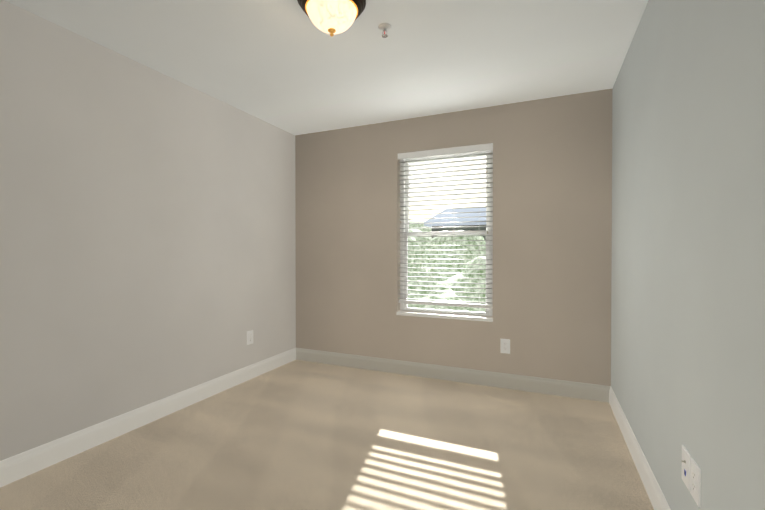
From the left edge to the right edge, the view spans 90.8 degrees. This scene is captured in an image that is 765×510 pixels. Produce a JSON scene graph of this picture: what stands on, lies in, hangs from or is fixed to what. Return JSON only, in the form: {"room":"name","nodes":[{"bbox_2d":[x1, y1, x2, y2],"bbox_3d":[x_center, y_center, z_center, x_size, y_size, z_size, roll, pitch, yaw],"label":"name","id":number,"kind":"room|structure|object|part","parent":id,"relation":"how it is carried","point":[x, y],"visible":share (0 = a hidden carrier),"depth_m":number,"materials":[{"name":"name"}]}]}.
{"room":"empty bedroom","nodes":[
{"label":"empty bedroom","id":0,"kind":"room"},
{"bbox_2d":[0,0,295,460],"bbox_3d":[-2.004,-0.072,2.543,0.160,2.700,4.760,0,1,23],"label":"wall","id":1,"kind":"structure","parent":0,"point":[147,235],"depth_m":2.68,"materials":[{"name":"beige paint"}]},
{"bbox_2d":[0,348,295,487],"bbox_3d":[-1.924,1.208,2.520,0.015,0.141,4.440,0,1,23],"label":"baseboard","id":2,"kind":"structure","parent":1,"relation":"attached to","point":[26,463],"depth_m":2.67,"materials":[{"name":"white wood"}]},
{"bbox_2d":[247,330,252,344],"bbox_3d":[-1.351,0.842,3.849,0.009,0.138,0.088,0,1,23],"label":"outlet","id":3,"kind":"object","parent":1,"relation":"attached to","point":[249,337],"visible":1,"depth_m":3.84,"materials":[{"name":"white plastic"}]},
{"bbox_2d":[5,0,647,134],"bbox_3d":[-0.421,-1.476,1.845,3.610,0.120,4.760,0,1,23],"label":"ceiling","id":4,"kind":"structure","parent":0,"point":[289,66],"depth_m":2.62,"materials":[{"name":"white paint"}]},
{"bbox_2d":[297,0,365,36],"bbox_3d":[-0.281,-1.316,2.091,0.378,0.203,0.378,0,1,23],"label":"flush-mount ceiling light","id":5,"kind":"object","parent":4,"relation":"attached to","point":[331,17],"visible":1,"depth_m":2.03,"materials":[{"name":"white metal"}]},
{"bbox_3d":[-0.281,-1.304,2.092,0.276,0.112,0.276,0,1,23],"label":"lamp shade","id":6,"kind":"part","parent":5,"relation":"part of","materials":[{"name":"white glass"}]},
{"bbox_2d":[378,23,390,37],"bbox_3d":[0.014,-1.390,2.345,0.080,0.059,0.080,0,1,23],"label":"sprinkler","id":7,"kind":"object","parent":4,"relation":"attached to","point":[384,27],"visible":1,"depth_m":2.33,"materials":[{"name":"white metal"}]},
{"bbox_3d":[0.014,-1.385,2.345,0.043,0.049,0.043,0,1,23],"label":"frame","id":8,"kind":"part","parent":7,"relation":"part of","materials":[{"name":"silver metal"}]},
{"bbox_2d":[0,360,653,509],"bbox_3d":[-0.421,1.344,1.871,3.610,0.120,4.760,0,1,23],"label":"floor","id":9,"kind":"structure","parent":0,"point":[300,435],"depth_m":2.42,"materials":[{"name":"carpet"}]},
{"bbox_2d":[295,89,611,385],"bbox_3d":[0.493,-0.084,3.969,3.290,2.700,0.160,0,1,23],"label":"wall","id":10,"kind":"structure","parent":0,"point":[552,209],"depth_m":3.62,"materials":[{"name":"beige paint"}]},
{"bbox_2d":[396,143,492,321],"bbox_3d":[0.638,-0.221,3.893,0.994,1.726,0.182,0,1,23],"label":"window unit","id":11,"kind":"structure","parent":10,"relation":"in","point":[435,155],"depth_m":3.86,"materials":[{"name":"white plastic"}]},
{"bbox_2d":[296,348,609,402],"bbox_3d":[0.458,1.196,3.900,3.290,0.141,0.015,0,1,23],"label":"baseboard","id":12,"kind":"structure","parent":10,"relation":"attached to","point":[586,391],"depth_m":3.74,"materials":[{"name":"white wood"}]},
{"bbox_2d":[500,339,509,353],"bbox_3d":[1.170,0.869,3.592,0.088,0.138,0.009,0,1,23],"label":"outlet","id":13,"kind":"object","parent":10,"relation":"attached to","point":[504,345],"visible":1,"depth_m":3.59,"materials":[{"name":"white plastic"}]},
{"bbox_2d":[611,0,764,509],"bbox_3d":[1.162,-0.059,1.173,0.160,2.700,4.760,0,1,23],"label":"wall","id":14,"kind":"structure","parent":0,"point":[688,255],"depth_m":1.45,"materials":[{"name":"beige paint"}]},
{"bbox_2d":[609,386,670,509],"bbox_3d":[1.082,1.220,1.219,0.015,0.141,4.440,0,1,23],"label":"baseboard","id":15,"kind":"structure","parent":14,"relation":"attached to","point":[658,501],"depth_m":2.20,"materials":[{"name":"white wood"}]},
{"bbox_2d":[681,445,690,490],"bbox_3d":[1.206,0.848,1.506,0.018,0.138,0.088,0,1,23],"label":"outlet","id":16,"kind":"object","parent":14,"relation":"attached to","point":[686,456],"visible":0.98,"depth_m":1.49,"materials":[{"name":"white plastic"}]},
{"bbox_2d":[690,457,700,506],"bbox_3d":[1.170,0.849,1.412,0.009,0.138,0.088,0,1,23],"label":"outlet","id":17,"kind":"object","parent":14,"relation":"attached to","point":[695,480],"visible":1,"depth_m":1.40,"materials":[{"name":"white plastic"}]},
{"label":"outside","id":18,"kind":"structure","parent":0,"visible":0},
{"label":"lawn","id":19,"kind":"structure","parent":18,"visible":0},
{"bbox_2d":[409,229,431,252],"bbox_3d":[1.975,2.530,28.284,8.391,9.038,5.625,0,1,23],"label":"tree","id":20,"kind":"object","parent":19,"relation":"on","point":[421,238],"depth_m":26.79,"materials":[{"name":"green plant"}]},
{"bbox_2d":[409,219,431,231],"bbox_3d":[2.895,1.707,36.840,9.755,10.532,6.592,0,1,23],"label":"tree","id":21,"kind":"object","parent":19,"relation":"on","point":[415,226],"depth_m":35.00,"materials":[{"name":"green plant"}]},
{"bbox_2d":[408,236,437,307],"bbox_3d":[-0.274,2.905,16.369,5.703,8.500,4.855,0,1,23],"label":"tree","id":22,"kind":"object","parent":19,"relation":"on","point":[413,267],"depth_m":14.92,"materials":[{"name":"green plant"}]},
{"bbox_2d":[410,288,477,311],"bbox_3d":[1.632,4.090,11.202,4.243,6.224,4.338,0,1,23],"label":"tree","id":23,"kind":"object","parent":19,"relation":"on","point":[438,306],"depth_m":10.59,"materials":[{"name":"green plant"}]},
{"bbox_2d":[424,208,485,241],"bbox_3d":[22.839,1.723,22.755,38.600,10.750,12.000,0,1,23],"label":"building","id":24,"kind":"structure","parent":19,"relation":"on","point":[452,225],"depth_m":24.71,"materials":[{"name":"grey"}]},
{"bbox_2d":[424,230,485,281],"bbox_3d":[3.603,2.950,17.768,7.481,8.386,5.133,0,1,23],"label":"tree","id":25,"kind":"object","parent":19,"relation":"on","point":[458,250],"depth_m":17.26,"materials":[{"name":"green plant"}]},
{"bbox_2d":[428,256,485,311],"bbox_3d":[4.220,3.557,13.736,5.062,7.244,4.537,0,1,23],"label":"tree","id":26,"kind":"object","parent":19,"relation":"on","point":[469,269],"depth_m":12.54,"materials":[{"name":"green plant"}]}
]}

